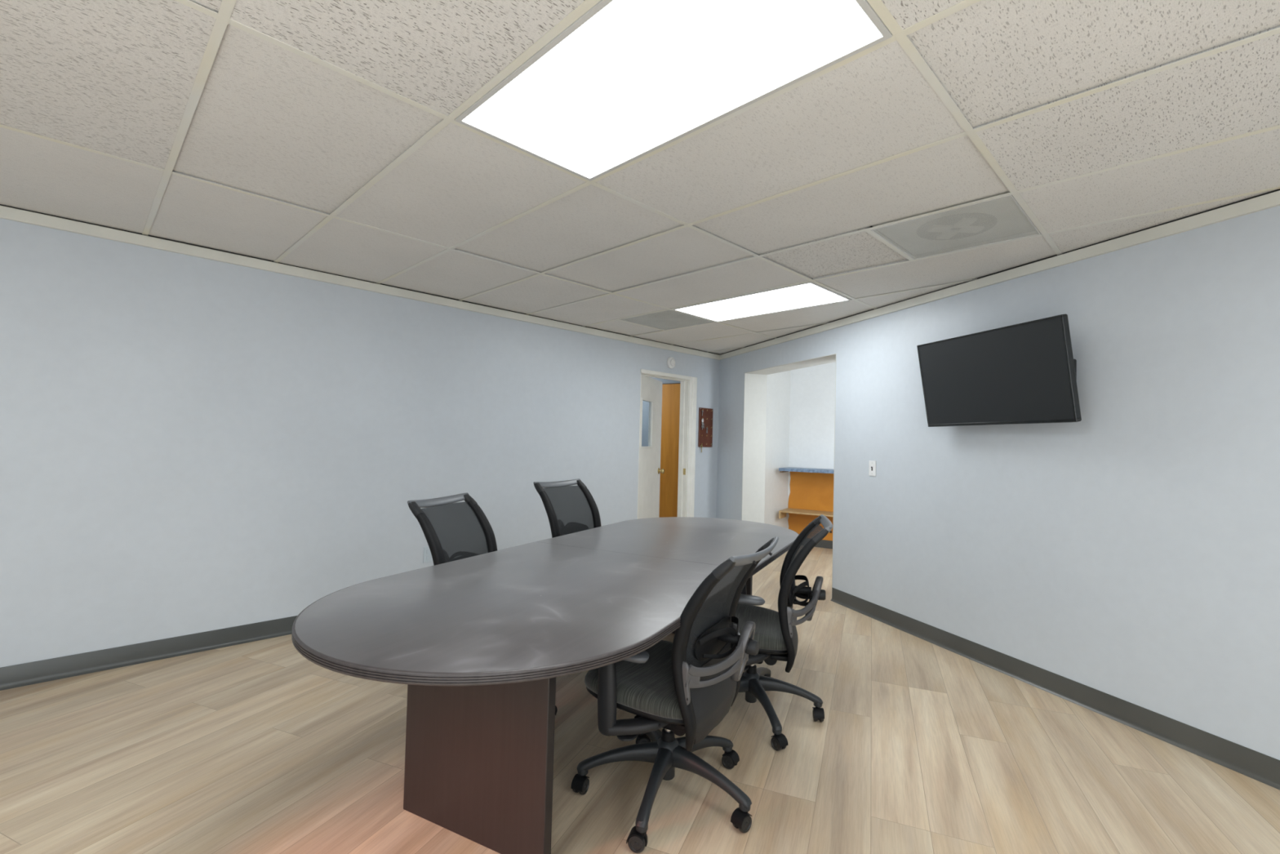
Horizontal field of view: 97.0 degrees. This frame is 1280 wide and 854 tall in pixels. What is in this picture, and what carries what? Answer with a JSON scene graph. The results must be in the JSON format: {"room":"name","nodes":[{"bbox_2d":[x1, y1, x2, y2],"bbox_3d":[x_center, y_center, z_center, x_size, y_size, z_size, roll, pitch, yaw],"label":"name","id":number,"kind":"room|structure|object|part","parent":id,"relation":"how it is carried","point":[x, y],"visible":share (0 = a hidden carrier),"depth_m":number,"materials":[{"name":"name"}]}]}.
{"room":"conference room","nodes":[
{"label":"conference room","id":0,"kind":"room"},
{"bbox_2d":[0,217,719,667],"bbox_3d":[-2.104,0.090,3.720,8.518,2.420,0.115,3,-2,-45],"label":"wall","id":1,"kind":"structure","parent":0,"point":[189,444],"depth_m":3.38,"materials":[{"name":"blue paint"}]},
{"bbox_2d":[0,615,297,690],"bbox_3d":[-2.064,1.248,3.663,8.338,0.104,0.021,3,-2,-45],"label":"baseboard","id":2,"kind":"structure","parent":1,"relation":"attached to","point":[63,667],"depth_m":3.03,"materials":[{"name":"grey rubber"}]},
{"bbox_2d":[0,205,719,359],"bbox_3d":[-2.012,-0.970,3.718,8.328,0.058,0.018,3,-2,-45],"label":"trim","id":3,"kind":"structure","parent":1,"relation":"attached to","point":[6,212],"depth_m":3.52,"materials":[{"name":"beige paint"}]},
{"bbox_2d":[423,546,432,563],"bbox_3d":[-1.560,0.941,4.174,0.072,0.116,0.008,3,-2,-45],"label":"wall outlet","id":4,"kind":"object","parent":1,"relation":"attached to","point":[428,557],"visible":0.77,"depth_m":4.17,"materials":[{"name":"white plastic"}]},
{"bbox_2d":[637,374,664,519],"bbox_3d":[0.119,0.442,6.082,0.107,1.940,0.745,1,-2,20],"label":"door","id":5,"kind":"structure","parent":1,"relation":"in","point":[651,413],"depth_m":6.09,"materials":[{"name":"white paint"}]},
{"bbox_3d":[0.057,-0.035,5.975,0.005,0.492,0.342,1,-2,20],"label":"glass pane","id":6,"kind":"part","parent":5,"relation":"part of","materials":[{"name":"blue"}]},
{"bbox_3d":[0.240,0.495,6.364,0.066,0.068,0.068,1,-2,20],"label":"knob","id":7,"kind":"part","parent":5,"relation":"part of","materials":[{"name":"gold metal"}]},
{"bbox_2d":[637,372,688,516],"bbox_3d":[0.211,0.438,6.030,0.760,1.965,0.120,3,-2,-45],"label":"trim","id":8,"kind":"structure","parent":1,"relation":"attached to","point":[684,384],"depth_m":6.28,"materials":[{"name":"white paint"}]},
{"bbox_2d":[640,368,697,516],"bbox_3d":[0.298,0.425,6.018,0.885,1.995,0.021,3,-2,-45],"label":"trim","id":9,"kind":"structure","parent":1,"relation":"attached to","point":[692,380],"depth_m":6.28,"materials":[{"name":"white paint"}]},
{"bbox_2d":[666,356,675,368],"bbox_3d":[0.340,-0.686,6.048,0.124,0.124,0.038,3,-2,-45],"label":"smoke detector","id":10,"kind":"object","parent":1,"relation":"attached to","point":[671,362],"visible":1,"depth_m":6.03,"materials":[{"name":"white plastic"}]},
{"bbox_2d":[697,407,713,447],"bbox_3d":[0.756,0.007,6.467,0.246,0.444,0.033,3,-2,-45],"label":"key rack","id":11,"kind":"object","parent":1,"relation":"attached to","point":[705,439],"visible":1,"depth_m":6.46,"materials":[{"name":"wood"}]},
{"bbox_2d":[701,417,704,430],"bbox_3d":[0.713,-0.034,6.402,0.054,0.134,0.008,3,-2,-45],"label":"bunch","id":12,"kind":"object","parent":11,"relation":"hanging from","point":[703,424],"visible":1,"depth_m":6.40,"materials":[{"name":"white plastic"}]},
{"bbox_2d":[0,0,1279,355],"bbox_3d":[0.322,-1.030,3.203,11.100,0.163,9.519,3,-2,-45],"label":"ceiling","id":13,"kind":"structure","parent":0,"point":[320,135],"depth_m":2.03,"materials":[{"name":"tile"}]},
{"bbox_2d":[619,309,715,330],"bbox_3d":[0.234,-0.930,4.888,0.584,0.030,0.584,3,-2,-45],"label":"ceiling vent","id":14,"kind":"object","parent":13,"relation":"in","point":[669,319],"visible":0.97,"depth_m":4.89,"materials":[{"name":"white metal"}]},
{"bbox_2d":[454,0,892,181],"bbox_3d":[0.015,-1.030,1.656,0.583,0.054,1.192,3,-2,-45],"label":"ceiling light","id":15,"kind":"object","parent":13,"relation":"attached to","point":[627,80],"visible":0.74,"depth_m":1.60,"materials":[{"name":"white plastic"}]},
{"bbox_2d":[672,278,851,322],"bbox_3d":[0.880,-0.940,4.240,0.583,0.054,1.192,3,-2,-45],"label":"ceiling light","id":16,"kind":"object","parent":13,"relation":"attached to","point":[810,294],"visible":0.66,"depth_m":4.18,"materials":[{"name":"white plastic"}]},
{"bbox_2d":[871,191,1041,259],"bbox_3d":[1.524,-0.954,2.731,0.584,0.030,0.584,3,-2,-45],"label":"ceiling vent","id":17,"kind":"object","parent":13,"relation":"in","point":[1003,218],"visible":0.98,"depth_m":2.71,"materials":[{"name":"white metal"}]},
{"bbox_2d":[0,545,1279,853],"bbox_3d":[0.253,1.383,3.005,11.300,0.080,9.700,3,-2,-45],"label":"floor","id":18,"kind":"structure","parent":0,"point":[920,746],"depth_m":2.19,"materials":[{"name":"brown wood"}]},
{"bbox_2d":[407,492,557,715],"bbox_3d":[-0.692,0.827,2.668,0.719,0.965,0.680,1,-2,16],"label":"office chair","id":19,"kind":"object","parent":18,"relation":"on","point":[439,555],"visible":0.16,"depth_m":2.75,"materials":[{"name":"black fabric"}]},
{"bbox_3d":[-0.987,0.363,2.775,0.052,0.048,0.460,1,-2,16],"label":"rail","id":20,"kind":"part","parent":19,"relation":"part of","materials":[{"name":"grey plastic"}]},
{"bbox_2d":[291,516,799,853],"bbox_3d":[-0.044,0.971,2.724,1.178,0.714,3.081,1,-2,27],"label":"conference table","id":21,"kind":"object","parent":18,"relation":"on","point":[480,644],"visible":0.91,"depth_m":1.77,"materials":[{"name":"brown laminate"}]},
{"bbox_3d":[-0.522,0.949,1.797,0.584,0.684,0.037,1,-2,27],"label":"pedestal panel","id":22,"kind":"part","parent":21,"relation":"part of","materials":[{"name":"brown laminate"}]},
{"bbox_3d":[0.433,1.022,3.651,0.584,0.684,0.037,1,-2,27],"label":"pedestal panel","id":23,"kind":"part","parent":21,"relation":"part of","materials":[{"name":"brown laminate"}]},
{"bbox_2d":[533,478,600,537],"bbox_3d":[-0.301,0.848,3.570,0.648,0.989,0.672,1,-2,31],"label":"office chair","id":24,"kind":"object","parent":18,"relation":"on","point":[557,526],"visible":0.21,"depth_m":3.69,"materials":[{"name":"black fabric"}]},
{"bbox_3d":[-0.547,0.375,3.731,0.052,0.048,0.460,1,-2,31],"label":"rail","id":25,"kind":"part","parent":24,"relation":"part of","materials":[{"name":"grey plastic"}]},
{"bbox_2d":[570,536,778,853],"bbox_3d":[0.135,0.854,2.028,0.633,0.919,0.656,1,-2,30],"label":"office chair","id":26,"kind":"object","parent":18,"relation":"on","point":[679,687],"visible":0.96,"depth_m":1.86,"materials":[{"name":"grey plastic"}]},
{"bbox_3d":[-0.016,0.859,1.843,0.240,0.277,0.084,2,-2,-12],"label":"armrest","id":27,"kind":"part","parent":26,"relation":"part of","materials":[{"name":"grey plastic"}]},
{"bbox_2d":[584,640,710,719],"bbox_3d":[0.074,0.908,2.062,0.465,0.094,0.504,1,-2,30],"label":"seat cushion","id":28,"kind":"object","parent":26,"relation":"on","point":[646,690],"depth_m":1.86,"materials":[{"name":"black fabric"}]},
{"bbox_3d":[0.262,0.911,1.953,0.057,0.231,0.401,1,-2,30],"label":"panel","id":29,"kind":"part","parent":26,"relation":"part of","materials":[{"name":"grey plastic"}]},
{"bbox_3d":[0.365,0.737,1.900,0.063,0.050,0.050,1,-2,30],"label":"lumbar knob","id":30,"kind":"part","parent":26,"relation":"part of","materials":[{"name":"grey plastic"}]},
{"bbox_3d":[0.398,0.421,1.894,0.052,0.048,0.460,1,-2,30],"label":"rail","id":31,"kind":"part","parent":26,"relation":"part of","materials":[{"name":"grey plastic"}]},
{"bbox_2d":[693,514,832,751],"bbox_3d":[0.563,0.881,2.664,0.635,0.919,0.673,1,-2,15],"label":"office chair","id":32,"kind":"object","parent":18,"relation":"on","point":[775,633],"visible":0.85,"depth_m":2.53,"materials":[{"name":"grey plastic"}]},
{"bbox_2d":[693,601,786,650],"bbox_3d":[0.493,0.934,2.672,0.465,0.094,0.504,1,-2,15],"label":"seat cushion","id":33,"kind":"object","parent":32,"relation":"on","point":[769,634],"depth_m":2.59,"materials":[{"name":"black fabric"}]},
{"bbox_3d":[0.586,0.902,2.892,0.084,0.277,0.240,2,-2,-33],"label":"armrest","id":34,"kind":"part","parent":32,"relation":"part of","materials":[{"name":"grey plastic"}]},
{"bbox_3d":[0.463,0.887,2.437,0.240,0.277,0.084,2,-2,-27],"label":"armrest","id":35,"kind":"part","parent":32,"relation":"part of","materials":[{"name":"grey plastic"}]},
{"bbox_3d":[0.702,0.940,2.615,0.057,0.231,0.401,1,-2,15],"label":"panel","id":36,"kind":"part","parent":32,"relation":"part of","materials":[{"name":"grey plastic"}]},
{"bbox_3d":[0.817,0.766,2.590,0.063,0.050,0.050,1,-2,15],"label":"lumbar knob","id":37,"kind":"part","parent":32,"relation":"part of","materials":[{"name":"grey plastic"}]},
{"bbox_3d":[0.853,0.451,2.591,0.052,0.048,0.460,1,-2,15],"label":"rail","id":38,"kind":"part","parent":32,"relation":"part of","materials":[{"name":"grey plastic"}]},
{"bbox_2d":[650,377,680,383],"bbox_3d":[0.159,0.292,7.692,2.250,2.340,0.100,1,-2,31],"label":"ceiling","id":39,"kind":"structure","parent":0,"point":[664,380],"depth_m":7.55,"materials":[{"name":"white paint"}]},
{"bbox_2d":[658,383,679,517],"bbox_3d":[0.558,0.445,7.358,0.800,2.022,0.036,1,-2,31],"label":"door","id":40,"kind":"structure","parent":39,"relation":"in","point":[669,450],"depth_m":7.44,"materials":[{"name":"brown wood"}]},
{"bbox_2d":[764,370,790,528],"bbox_3d":[1.540,0.310,6.986,1.060,2.340,0.100,3,-2,-45],"label":"wall","id":41,"kind":"structure","parent":0,"point":[778,385],"depth_m":7.10,"materials":[{"name":"white paint"}]},
{"bbox_2d":[787,361,835,528],"bbox_3d":[3.691,0.347,6.299,4.266,2.340,0.116,1,-2,31],"label":"wall","id":42,"kind":"structure","parent":0,"point":[812,388],"depth_m":7.16,"materials":[{"name":"white paint"}]},
{"bbox_2d":[778,466,834,473],"bbox_3d":[2.750,0.547,6.543,2.200,0.055,0.420,1,-2,31],"label":"countertop","id":43,"kind":"structure","parent":42,"relation":"attached to","point":[787,468],"depth_m":6.81,"materials":[{"name":"blue laminate"}]},
{"bbox_2d":[787,471,833,540],"bbox_3d":[2.847,0.986,6.705,2.194,0.840,0.012,1,-2,31],"label":"wood panel","id":44,"kind":"object","parent":42,"relation":"attached to","point":[808,491],"visible":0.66,"depth_m":7.13,"materials":[{"name":"orange wood"}]},
{"bbox_2d":[778,507,833,519],"bbox_3d":[2.744,1.091,6.541,2.200,0.096,0.368,1,-2,31],"label":"wall shelf","id":45,"kind":"object","parent":44,"relation":"attached to","point":[797,512],"visible":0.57,"depth_m":6.95,"materials":[{"name":"brown wood"}]},
{"bbox_2d":[801,537,832,548],"bbox_3d":[2.833,1.456,6.696,2.200,0.100,0.008,1,-2,31],"label":"baseboard","id":46,"kind":"structure","parent":42,"relation":"attached to","point":[823,543],"depth_m":7.02,"materials":[{"name":"grey rubber"}]},
{"bbox_2d":[716,205,1279,759],"bbox_3d":[2.261,0.190,3.216,0.274,2.420,7.610,2,-2,-19],"label":"wall","id":47,"kind":"structure","parent":0,"point":[1129,550],"depth_m":2.76,"materials":[{"name":"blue paint"}]},
{"bbox_2d":[741,353,836,587],"bbox_3d":[1.483,0.421,5.422,0.277,2.032,1.509,2,-2,-19],"label":"trim","id":48,"kind":"structure","parent":47,"relation":"attached to","point":[755,381],"depth_m":6.12,"materials":[{"name":"white paint"}]},
{"bbox_2d":[868,460,875,475],"bbox_3d":[1.746,0.310,4.251,0.008,0.114,0.070,2,-2,-19],"label":"light switch","id":49,"kind":"object","parent":47,"relation":"attached to","point":[872,467],"visible":1,"depth_m":4.25,"materials":[{"name":"white plastic"}]},
{"bbox_2d":[916,314,1081,426],"bbox_3d":[1.977,-0.275,3.202,0.145,0.533,0.934,2,-2,-17],"label":"television","id":50,"kind":"object","parent":47,"relation":"attached to","point":[1024,372],"visible":1,"depth_m":3.09,"materials":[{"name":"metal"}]},
{"bbox_2d":[719,190,1279,359],"bbox_3d":[2.157,-0.877,3.176,0.018,0.054,7.370,2,-2,-19],"label":"trim","id":51,"kind":"structure","parent":47,"relation":"attached to","point":[1271,200],"depth_m":2.96,"materials":[{"name":"beige paint"}]},
{"bbox_2d":[830,587,1279,790],"bbox_3d":[2.100,1.341,3.115,0.021,0.104,7.366,2,-2,-19],"label":"baseboard","id":52,"kind":"structure","parent":47,"relation":"attached to","point":[1264,768],"depth_m":2.76,"materials":[{"name":"grey rubber"}]},
{"bbox_2d":[1073,359,1076,380],"bbox_3d":[2.114,-0.271,3.108,0.123,0.220,0.490,2,-2,-19],"label":"mount","id":53,"kind":"object","parent":47,"relation":"attached to","point":[1074,360],"visible":0.04,"depth_m":2.89,"materials":[{"name":"black metal"}]}
]}

